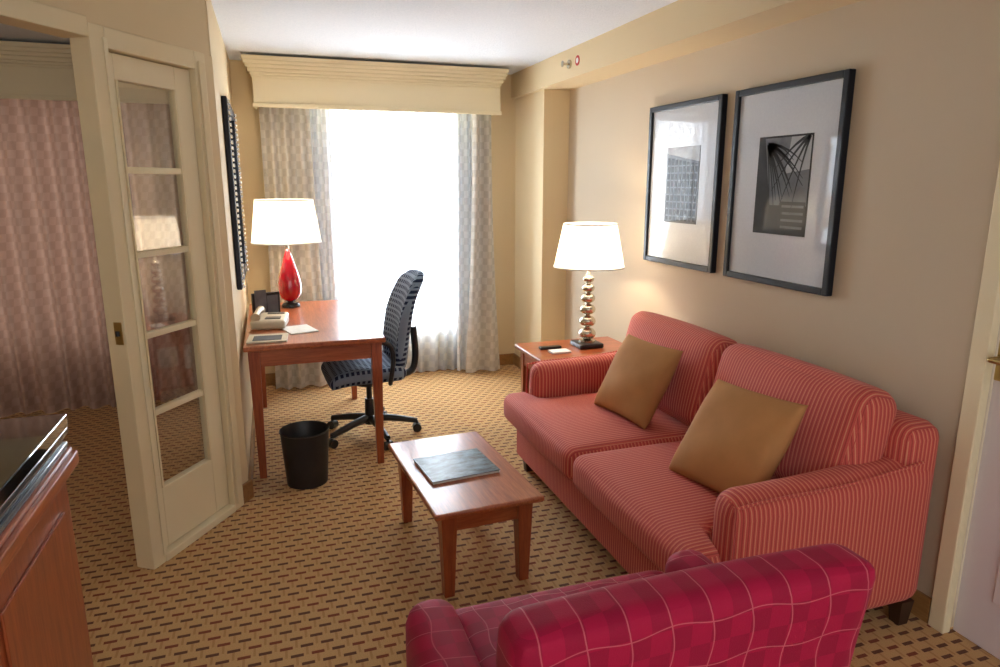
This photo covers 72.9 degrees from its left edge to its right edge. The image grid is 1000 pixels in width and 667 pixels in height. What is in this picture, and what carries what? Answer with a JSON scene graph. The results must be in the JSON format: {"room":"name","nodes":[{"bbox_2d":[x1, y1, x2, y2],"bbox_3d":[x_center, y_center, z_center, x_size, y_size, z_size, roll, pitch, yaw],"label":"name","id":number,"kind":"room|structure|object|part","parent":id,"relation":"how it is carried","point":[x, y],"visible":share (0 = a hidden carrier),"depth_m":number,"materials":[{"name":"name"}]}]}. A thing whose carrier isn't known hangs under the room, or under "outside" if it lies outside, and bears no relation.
{"room":"hotel room","nodes":[
{"label":"hotel room","id":0,"kind":"room"},
{"bbox_2d":[0,41,168,103],"bbox_3d":[-3.435,-1.663,4.298,2.990,0.337,0.375,-4,13,-18],"label":"window valance","id":1,"kind":"object","parent":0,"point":[28,70],"visible":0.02,"depth_m":4.33,"materials":[{"name":"beige paint"}]},
{"bbox_3d":[-3.435,-1.761,4.276,2.990,0.137,0.375,-4,13,-18],"label":"crown moulding","id":2,"kind":"part","parent":1,"relation":"part of","materials":[{"name":"beige paint"}]},
{"bbox_2d":[0,99,198,417],"bbox_3d":[-3.419,-0.579,4.551,2.827,2.359,0.123,-4,13,-18],"label":"drapes","id":3,"kind":"object","parent":1,"relation":"hanging from","point":[55,352],"visible":0.63,"depth_m":4.73,"materials":[{"name":"fabric"}]},
{"bbox_2d":[32,0,247,483],"bbox_3d":[-1.598,-0.157,2.372,0.100,2.480,1.910,3,13,15],"label":"wall","id":4,"kind":"structure","parent":0,"point":[180,23],"depth_m":2.89,"materials":[{"name":"paint"}]},
{"bbox_2d":[69,22,165,569],"bbox_3d":[-1.498,-0.061,2.679,0.090,2.160,0.070,3,13,15],"label":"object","id":5,"kind":"object","parent":4,"relation":"attached to","point":[88,59],"visible":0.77,"depth_m":2.62,"materials":[{"name":"beige wood"}]},
{"bbox_2d":[113,322,123,344],"bbox_3d":[-1.495,0.001,2.653,0.035,0.090,0.003,3,13,15],"label":"strike plate","id":6,"kind":"object","parent":5,"relation":"attached to","point":[117,326],"visible":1,"depth_m":2.65,"materials":[{"name":"gold metal"}]},
{"bbox_2d":[102,37,166,555],"bbox_3d":[-1.443,-0.062,2.696,0.006,2.085,0.018,3,13,14],"label":"bead","id":7,"kind":"object","parent":5,"relation":"attached to","point":[105,43],"visible":1,"depth_m":2.67,"materials":[{"name":"beige paint"}]},
{"bbox_2d":[114,79,211,487],"bbox_3d":[-1.421,-0.182,2.898,0.014,1.670,0.325,3,13,15],"label":"beads","id":8,"kind":"object","parent":5,"relation":"attached to","point":[174,94],"visible":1,"depth_m":2.90},
{"bbox_2d":[128,167,202,415],"bbox_3d":[-1.437,-0.183,2.903,0.032,1.028,0.325,3,13,15],"label":"muntins","id":9,"kind":"object","parent":5,"relation":"attached to","point":[197,393],"visible":0.73,"depth_m":2.90,"materials":[{"name":"beige paint"}]},
{"bbox_2d":[109,52,228,545],"bbox_3d":[-1.432,-0.099,2.943,0.040,2.040,0.475,3,13,15],"label":"door","id":10,"kind":"structure","parent":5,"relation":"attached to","point":[193,495],"depth_m":3.04,"materials":[{"name":"beige paint"}]},
{"bbox_2d":[0,0,243,509],"bbox_3d":[-1.575,-0.012,2.411,0.120,2.180,1.735,3,13,15],"label":"door frame","id":11,"kind":"structure","parent":4,"relation":"attached to","point":[198,83],"depth_m":3.01,"materials":[{"name":"beige wood"}]},
{"bbox_2d":[165,504,235,560],"bbox_3d":[-1.424,0.919,3.167,0.095,0.035,0.480,3,13,15],"label":"sill","id":12,"kind":"structure","parent":4,"relation":"attached to","point":[180,544],"depth_m":3.13,"materials":[{"name":"beige paint"}]},
{"bbox_2d":[242,479,253,503],"bbox_3d":[-1.303,0.814,3.488,0.016,0.100,0.089,3,13,15],"label":"baseboard","id":13,"kind":"structure","parent":4,"relation":"attached to","point":[248,492],"depth_m":3.48,"materials":[{"name":"brown wood"}]},
{"bbox_2d":[205,0,252,477],"bbox_3d":[-1.686,-0.565,4.211,0.100,2.480,2.100,-4,13,-18],"label":"wall","id":14,"kind":"structure","parent":0,"point":[217,50],"depth_m":3.63,"materials":[{"name":"paint"}]},
{"bbox_2d":[221,96,248,289],"bbox_3d":[-1.583,-0.835,4.068,0.040,1.030,0.880,-4,13,-18],"label":"wall mirror","id":15,"kind":"object","parent":14,"relation":"attached to","point":[229,125],"visible":1,"depth_m":3.73,"materials":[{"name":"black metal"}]},
{"bbox_3d":[-1.596,-0.834,4.063,0.012,0.910,0.760,-4,13,-18],"label":"mirror pane","id":16,"kind":"part","parent":15,"relation":"part of","materials":[{"name":"clear glass"}]},
{"bbox_2d":[248,410,254,479],"bbox_3d":[-1.629,0.595,4.480,0.015,0.100,2.085,-4,13,-18],"label":"baseboard","id":17,"kind":"structure","parent":14,"relation":"attached to","point":[252,442],"depth_m":3.94,"materials":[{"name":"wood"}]},
{"bbox_2d":[0,0,677,74],"bbox_3d":[-1.151,-1.300,1.612,5.800,0.080,7.250,-4,13,-18],"label":"ceiling","id":18,"kind":"structure","parent":0,"point":[513,35],"depth_m":3.91,"materials":[{"name":"white paint"}]},
{"bbox_2d":[229,60,515,373],"bbox_3d":[-2.360,-0.771,5.143,5.630,2.480,0.140,-4,13,-18],"label":"wall","id":19,"kind":"structure","parent":0,"point":[503,127],"depth_m":5.66,"materials":[{"name":"beige paint"}]},
{"bbox_2d":[241,54,508,115],"bbox_3d":[-0.908,-1.847,5.126,1.940,0.337,0.375,-4,13,-18],"label":"window valance","id":20,"kind":"object","parent":19,"relation":"attached to","point":[277,81],"visible":0.97,"depth_m":4.97,"materials":[{"name":"beige paint"}]},
{"bbox_3d":[-0.908,-1.944,5.105,1.940,0.137,0.375,-4,13,-18],"label":"crown moulding","id":21,"kind":"part","parent":20,"relation":"part of","materials":[{"name":"beige paint"}]},
{"bbox_2d":[259,107,499,389],"bbox_3d":[-0.895,-0.780,5.412,1.863,2.340,0.209,-4,13,-18],"label":"drapes","id":22,"kind":"object","parent":20,"relation":"hanging from","point":[393,194],"visible":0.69,"depth_m":5.45,"materials":[{"name":"white fabric"}]},
{"bbox_3d":[-0.933,-0.794,5.478,1.714,2.340,0.054,-4,13,-18],"label":"sheer panel","id":23,"kind":"part","parent":22,"relation":"part of","materials":[{"name":"white fabric"}]},
{"bbox_2d":[465,114,499,372],"bbox_3d":[-0.146,-0.821,5.595,0.322,2.340,0.088,-4,13,-18],"label":"drape","id":24,"kind":"object","parent":22,"relation":"hanging from","point":[482,347],"depth_m":5.64,"materials":[{"name":"beige fabric"}]},
{"bbox_2d":[265,353,512,385],"bbox_3d":[-2.395,0.410,5.310,5.305,0.100,0.015,-4,13,-18],"label":"baseboard","id":25,"kind":"structure","parent":19,"relation":"attached to","point":[505,359],"depth_m":6.08,"materials":[{"name":"brown wood"}]},
{"bbox_2d":[0,364,999,666],"bbox_3d":[-1.151,1.185,2.163,5.800,0.050,7.250,-4,13,-18],"label":"floor","id":26,"kind":"structure","parent":0,"point":[331,574],"depth_m":2.95,"materials":[{"name":"carpet"}]},
{"bbox_2d":[0,414,93,666],"bbox_3d":[-1.235,0.855,1.237,0.610,0.995,1.345,-4,13,-18],"label":"media cabinet","id":27,"kind":"object","parent":26,"relation":"on","point":[43,620],"visible":1,"depth_m":1.60,"materials":[{"name":"brown wood"}]},
{"bbox_3d":[-1.234,0.488,1.161,0.595,0.055,1.335,-4,13,-18],"label":"moulding","id":28,"kind":"part","parent":27,"relation":"part of","materials":[{"name":"brown wood"}]},
{"bbox_2d":[279,420,329,489],"bbox_3d":[-1.058,0.664,3.695,0.266,0.305,0.266,-4,13,-18],"label":"basket","id":29,"kind":"object","parent":26,"relation":"on","point":[305,444],"visible":1,"depth_m":3.61,"materials":[{"name":"black plastic"}]},
{"bbox_2d":[243,299,385,478],"bbox_3d":[-1.213,0.277,4.388,0.750,0.760,1.380,-4,13,-18],"label":"writing desk","id":30,"kind":"object","parent":26,"relation":"on","point":[346,331],"visible":0.81,"depth_m":3.81,"materials":[{"name":"brown wood"}]},
{"bbox_2d":[251,290,280,313],"bbox_3d":[-1.516,-0.201,4.394,0.180,0.169,0.080,-10,16,-37],"label":"brochure holder","id":31,"kind":"object","parent":30,"relation":"on","point":[270,301],"visible":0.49,"depth_m":4.39,"materials":[{"name":"black plastic"}]},
{"bbox_2d":[246,333,287,343],"bbox_3d":[-1.281,0.026,3.735,0.210,0.010,0.200,-3,13,-14],"label":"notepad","id":32,"kind":"object","parent":30,"relation":"on","point":[276,337],"visible":1,"depth_m":3.70,"materials":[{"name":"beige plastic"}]},
{"bbox_2d":[250,306,288,329],"bbox_3d":[-1.383,-0.097,4.066,0.200,0.108,0.230,-2,13,-10],"label":"desk telephone","id":33,"kind":"object","parent":30,"relation":"on","point":[261,319],"visible":1,"depth_m":3.98,"materials":[{"name":"beige plastic"}]},
{"bbox_2d":[251,199,321,307],"bbox_3d":[-1.459,-0.548,4.649,0.464,0.733,0.464,-4,13,-18],"label":"glass lamp","id":34,"kind":"object","parent":30,"relation":"on","point":[276,222],"visible":0.98,"depth_m":4.45,"materials":[{"name":"red glass"}]},
{"bbox_3d":[-1.459,-0.902,4.571,0.384,0.008,0.384,-4,13,-18],"label":"shade trim","id":35,"kind":"part","parent":34,"relation":"part of","materials":[{"name":"white fabric"}]},
{"bbox_3d":[-1.459,-0.764,4.601,0.460,0.290,0.460,-4,13,-18],"label":"lamp shade","id":36,"kind":"part","parent":34,"relation":"part of","materials":[{"name":"fabric"}]},
{"bbox_3d":[-1.459,-0.626,4.632,0.464,0.008,0.464,-4,13,-18],"label":"shade trim","id":37,"kind":"part","parent":34,"relation":"part of","materials":[{"name":"white fabric"}]},
{"bbox_2d":[282,324,318,334],"bbox_3d":[-1.179,-0.025,3.976,0.160,0.005,0.220,-8,15,-33],"label":"notepad","id":38,"kind":"object","parent":30,"relation":"on","point":[297,329],"visible":0.93,"depth_m":3.96,"materials":[{"name":"white paper"}]},
{"bbox_2d":[321,269,423,450],"bbox_3d":[-0.808,0.141,4.307,0.672,1.059,0.640,-5,13,-21],"label":"office chair","id":39,"kind":"object","parent":26,"relation":"on","point":[397,329],"visible":0.82,"depth_m":4.22,"materials":[{"name":"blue fabric"}]},
{"bbox_3d":[-0.989,0.546,4.456,0.287,0.090,0.053,5,14,22],"label":"leg","id":40,"kind":"part","parent":39,"relation":"part of","materials":[{"name":"black plastic"}]},
{"bbox_3d":[-0.947,0.586,4.276,0.053,0.090,0.287,11,16,40],"label":"leg","id":41,"kind":"part","parent":39,"relation":"part of","materials":[{"name":"black plastic"}]},
{"bbox_3d":[-0.874,0.231,4.308,0.470,0.126,0.490,-5,13,-21],"label":"seat","id":42,"kind":"part","parent":39,"relation":"part of","materials":[{"name":"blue fabric"}]},
{"bbox_3d":[-0.759,0.589,4.260,0.053,0.090,0.287,-7,14,-30],"label":"leg","id":43,"kind":"part","parent":39,"relation":"part of","materials":[{"name":"black plastic"}]},
{"bbox_3d":[-0.778,0.181,4.056,0.291,0.318,0.116,-5,13,-21],"label":"armrest","id":44,"kind":"part","parent":39,"relation":"part of","materials":[{"name":"black plastic"}]},
{"bbox_3d":[-0.685,0.552,4.429,0.287,0.090,0.053,-3,13,-13],"label":"leg","id":45,"kind":"part","parent":39,"relation":"part of","materials":[{"name":"black plastic"}]},
{"bbox_3d":[-0.607,-0.102,4.343,0.235,0.600,0.440,-5,13,-21],"label":"backrest","id":46,"kind":"part","parent":39,"relation":"part of","materials":[{"name":"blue fabric"}]},
{"bbox_2d":[388,431,543,597],"bbox_3d":[-0.180,0.774,3.011,0.455,0.385,0.790,-5,13,-22],"label":"coffee table","id":47,"kind":"object","parent":26,"relation":"on","point":[504,495],"visible":0.95,"depth_m":2.75,"materials":[{"name":"brown wood"}]},
{"bbox_2d":[413,448,499,484],"bbox_3d":[-0.193,0.579,2.969,0.306,0.013,0.266,-6,14,-24],"label":"magazine","id":48,"kind":"object","parent":47,"relation":"on","point":[458,465],"visible":1,"depth_m":2.94,"materials":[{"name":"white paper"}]},
{"bbox_2d":[515,336,621,393],"bbox_3d":[0.480,0.379,4.296,0.670,0.600,0.450,-4,13,-18],"label":"end table","id":49,"kind":"object","parent":26,"relation":"on","point":[530,352],"visible":0.23,"depth_m":4.23,"materials":[{"name":"brown wood"}]},
{"bbox_2d":[539,345,570,353],"bbox_3d":[0.334,0.098,4.135,0.150,0.017,0.160,-4,13,-18],"label":"cards","id":50,"kind":"object","parent":49,"relation":"on","point":[555,349],"visible":1,"depth_m":4.12,"materials":[{"name":"white paper"}]},
{"bbox_2d":[553,222,624,349],"bbox_3d":[0.545,-0.293,4.175,0.434,0.764,0.434,-4,13,-18],"label":"table lamp","id":51,"kind":"object","parent":49,"relation":"on","point":[583,246],"visible":1,"depth_m":3.99,"materials":[{"name":"white fabric"}]},
{"bbox_3d":[0.545,-0.193,4.197,0.110,0.500,0.110,-4,13,-18],"label":"ribbed ball stem","id":52,"kind":"part","parent":51,"relation":"part of","materials":[{"name":"silver metal"}]},
{"bbox_3d":[0.545,-0.537,4.121,0.430,0.265,0.430,-4,13,-18],"label":"lamp shade","id":53,"kind":"part","parent":51,"relation":"part of","materials":[{"name":"fabric"}]},
{"bbox_3d":[0.545,-0.412,4.148,0.434,0.008,0.434,-4,13,-18],"label":"shade trim","id":54,"kind":"part","parent":51,"relation":"part of","materials":[{"name":"white fabric"}]},
{"bbox_3d":[0.545,-0.662,4.093,0.324,0.008,0.324,-4,13,-18],"label":"shade trim","id":55,"kind":"part","parent":51,"relation":"part of","materials":[{"name":"white fabric"}]},
{"bbox_2d":[406,543,875,666],"bbox_3d":[0.239,0.826,1.626,0.868,0.884,0.752,-4,13,-18],"label":"armchair","id":56,"kind":"object","parent":26,"relation":"on","point":[804,606],"visible":1,"depth_m":1.27,"materials":[{"name":"fabric"}]},
{"bbox_3d":[-0.104,0.947,1.525,0.138,0.510,0.512,-4,13,-18],"label":"arm","id":57,"kind":"part","parent":56,"relation":"part of","materials":[{"name":"fabric"}]},
{"bbox_2d":[455,570,663,666],"bbox_3d":[0.216,0.867,1.704,0.794,0.220,0.610,-4,13,-18],"label":"seat cushion","id":58,"kind":"object","parent":56,"relation":"on","point":[480,622],"depth_m":1.82,"materials":[{"name":"fabric"}]},
{"bbox_3d":[0.588,0.897,1.752,0.138,0.510,0.512,-4,13,-18],"label":"arm","id":59,"kind":"part","parent":56,"relation":"part of","materials":[{"name":"fabric"}]},
{"bbox_2d":[504,311,938,625],"bbox_3d":[0.778,0.484,3.103,1.032,0.911,1.862,-4,13,-18],"label":"striped sofa","id":60,"kind":"object","parent":26,"relation":"on","point":[856,473],"visible":0.59,"depth_m":2.48,"materials":[{"name":"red fabric"}]},
{"bbox_3d":[0.580,0.380,3.928,0.868,0.578,0.167,-4,13,-18],"label":"arm","id":61,"kind":"part","parent":60,"relation":"part of","materials":[{"name":"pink fabric"}]},
{"bbox_2d":[504,392,688,480],"bbox_3d":[0.529,0.472,3.508,0.814,0.204,0.913,-4,13,-18],"label":"seat cushion","id":62,"kind":"object","parent":60,"relation":"on","point":[563,427],"depth_m":3.25,"materials":[{"name":"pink fabric"}]},
{"bbox_2d":[594,334,682,428],"bbox_3d":[0.675,0.225,3.351,0.247,0.355,0.427,-7,14,-28],"label":"throw pillow","id":63,"kind":"object","parent":60,"relation":"on","point":[640,373],"visible":1,"depth_m":3.25,"materials":[{"name":"brown fabric"}]},
{"bbox_2d":[573,441,778,572],"bbox_3d":[0.822,0.660,2.659,0.814,0.204,0.903,-4,13,-18],"label":"seat cushion","id":64,"kind":"object","parent":60,"relation":"on","point":[663,512],"depth_m":2.49,"materials":[{"name":"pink fabric"}]},
{"bbox_2d":[625,311,736,426],"bbox_3d":[0.896,0.169,3.512,0.294,0.472,0.820,-4,13,-18],"label":"cushion","id":65,"kind":"object","parent":60,"relation":"on","point":[693,378],"depth_m":3.24,"materials":[{"name":"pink fabric"}]},
{"bbox_2d":[669,379,807,493],"bbox_3d":[0.887,0.404,2.567,0.293,0.363,0.430,-7,14,-29],"label":"throw pillow","id":66,"kind":"object","parent":60,"relation":"on","point":[737,436],"visible":0.92,"depth_m":2.48,"materials":[{"name":"brown fabric"}]},
{"bbox_2d":[713,343,896,477],"bbox_3d":[1.162,0.340,2.739,0.294,0.472,0.830,-4,13,-18],"label":"cushion","id":67,"kind":"object","parent":60,"relation":"on","point":[847,423],"depth_m":2.46,"materials":[{"name":"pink fabric"}]},
{"bbox_3d":[1.120,0.728,2.359,0.868,0.578,0.167,-4,13,-18],"label":"arm","id":68,"kind":"part","parent":60,"relation":"part of","materials":[{"name":"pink fabric"}]},
{"bbox_3d":[1.182,0.470,3.239,0.180,0.700,1.830,-4,13,-18],"label":"frame","id":69,"kind":"part","parent":60,"relation":"part of","materials":[{"name":"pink fabric"}]},
{"bbox_2d":[515,89,569,356],"bbox_3d":[0.331,-0.787,5.650,0.210,2.290,0.630,-4,13,-18],"label":"column","id":70,"kind":"structure","parent":0,"point":[542,116],"depth_m":5.43,"materials":[{"name":"paint"}]},
{"bbox_2d":[511,0,862,98],"bbox_3d":[1.343,-1.332,2.382,0.250,0.190,7.100,-4,13,-18],"label":"soffit","id":71,"kind":"structure","parent":0,"point":[679,28],"depth_m":3.54,"materials":[{"name":"paint"}]},
{"bbox_2d":[561,60,571,68],"bbox_3d":[0.442,-1.803,4.529,0.057,0.056,0.056,-4,13,-18],"label":"sprinkler","id":72,"kind":"object","parent":71,"relation":"attached to","point":[569,62],"visible":1,"depth_m":4.52,"materials":[{"name":"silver metal"}]},
{"bbox_2d":[575,55,579,65],"bbox_3d":[0.505,-1.785,4.425,0.004,0.064,0.064,-4,13,-18],"label":"warning sticker","id":73,"kind":"object","parent":71,"relation":"attached to","point":[577,59],"visible":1,"depth_m":4.42,"materials":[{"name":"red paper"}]},
{"bbox_2d":[565,0,999,626],"bbox_3d":[1.505,-0.242,2.755,0.140,2.480,7.240,-4,13,-18],"label":"wall","id":74,"kind":"structure","parent":0,"point":[898,319],"depth_m":2.63,"materials":[{"name":"paint"}]},
{"bbox_2d":[643,94,727,272],"bbox_3d":[1.020,-0.834,3.818,0.034,0.905,0.700,-4,13,-18],"label":"framed picture","id":75,"kind":"object","parent":74,"relation":"attached to","point":[686,141],"visible":1,"depth_m":3.77},
{"bbox_2d":[664,146,700,224],"bbox_3d":[1.021,-0.834,3.808,0.002,0.420,0.320,-4,13,-18],"label":"print","id":76,"kind":"object","parent":75,"relation":"attached to","point":[682,175],"depth_m":3.80},
{"bbox_2d":[513,353,931,622],"bbox_3d":[0.860,0.628,4.328,0.225,0.100,3.995,-4,13,-18],"label":"baseboard","id":77,"kind":"structure","parent":74,"relation":"attached to","point":[921,606],"depth_m":2.54,"materials":[{"name":"brown wood"}]},
{"bbox_2d":[723,69,855,295],"bbox_3d":[1.275,-0.670,3.078,0.034,0.905,0.700,-4,13,-18],"label":"framed picture","id":78,"kind":"object","parent":74,"relation":"attached to","point":[790,140],"visible":1,"depth_m":3.02},
{"bbox_2d":[753,133,814,236],"bbox_3d":[1.276,-0.670,3.067,0.002,0.440,0.340,-4,13,-18],"label":"print","id":79,"kind":"object","parent":78,"relation":"attached to","point":[785,162],"depth_m":3.05},
{"bbox_2d":[928,162,999,633],"bbox_3d":[1.768,0.150,1.819,0.038,2.120,1.020,-4,13,-18],"label":"trim","id":80,"kind":"structure","parent":74,"relation":"attached to","point":[987,319],"depth_m":2.31,"materials":[{"name":"beige paint"}]},
{"bbox_2d":[953,380,999,659],"bbox_3d":[1.814,0.176,1.841,0.040,2.040,0.900,-4,13,-18],"label":"door","id":81,"kind":"structure","parent":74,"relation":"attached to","point":[977,618],"depth_m":2.33,"materials":[{"name":"white paint"}]},
{"bbox_2d":[987,356,999,365],"bbox_3d":[1.634,0.098,2.156,0.075,0.023,0.130,-4,13,-18],"label":"lever","id":82,"kind":"object","parent":81,"relation":"attached to","point":[994,360],"visible":1,"depth_m":2.18,"materials":[{"name":"gold metal"}]},
{"bbox_2d":[992,561,999,605],"bbox_3d":[1.792,0.148,1.827,0.010,1.720,0.660,-4,13,-18],"label":"panels","id":83,"kind":"object","parent":81,"relation":"attached to","point":[996,596],"visible":1,"depth_m":2.29,"materials":[{"name":"white paint"}]},
{"bbox_2d":[994,342,999,380],"bbox_3d":[1.655,0.090,2.227,0.010,0.140,0.040,-4,13,-18],"label":"latch plate","id":84,"kind":"object","parent":81,"relation":"attached to","point":[997,368],"visible":0.84,"depth_m":2.24,"materials":[{"name":"gold metal"}]}
]}

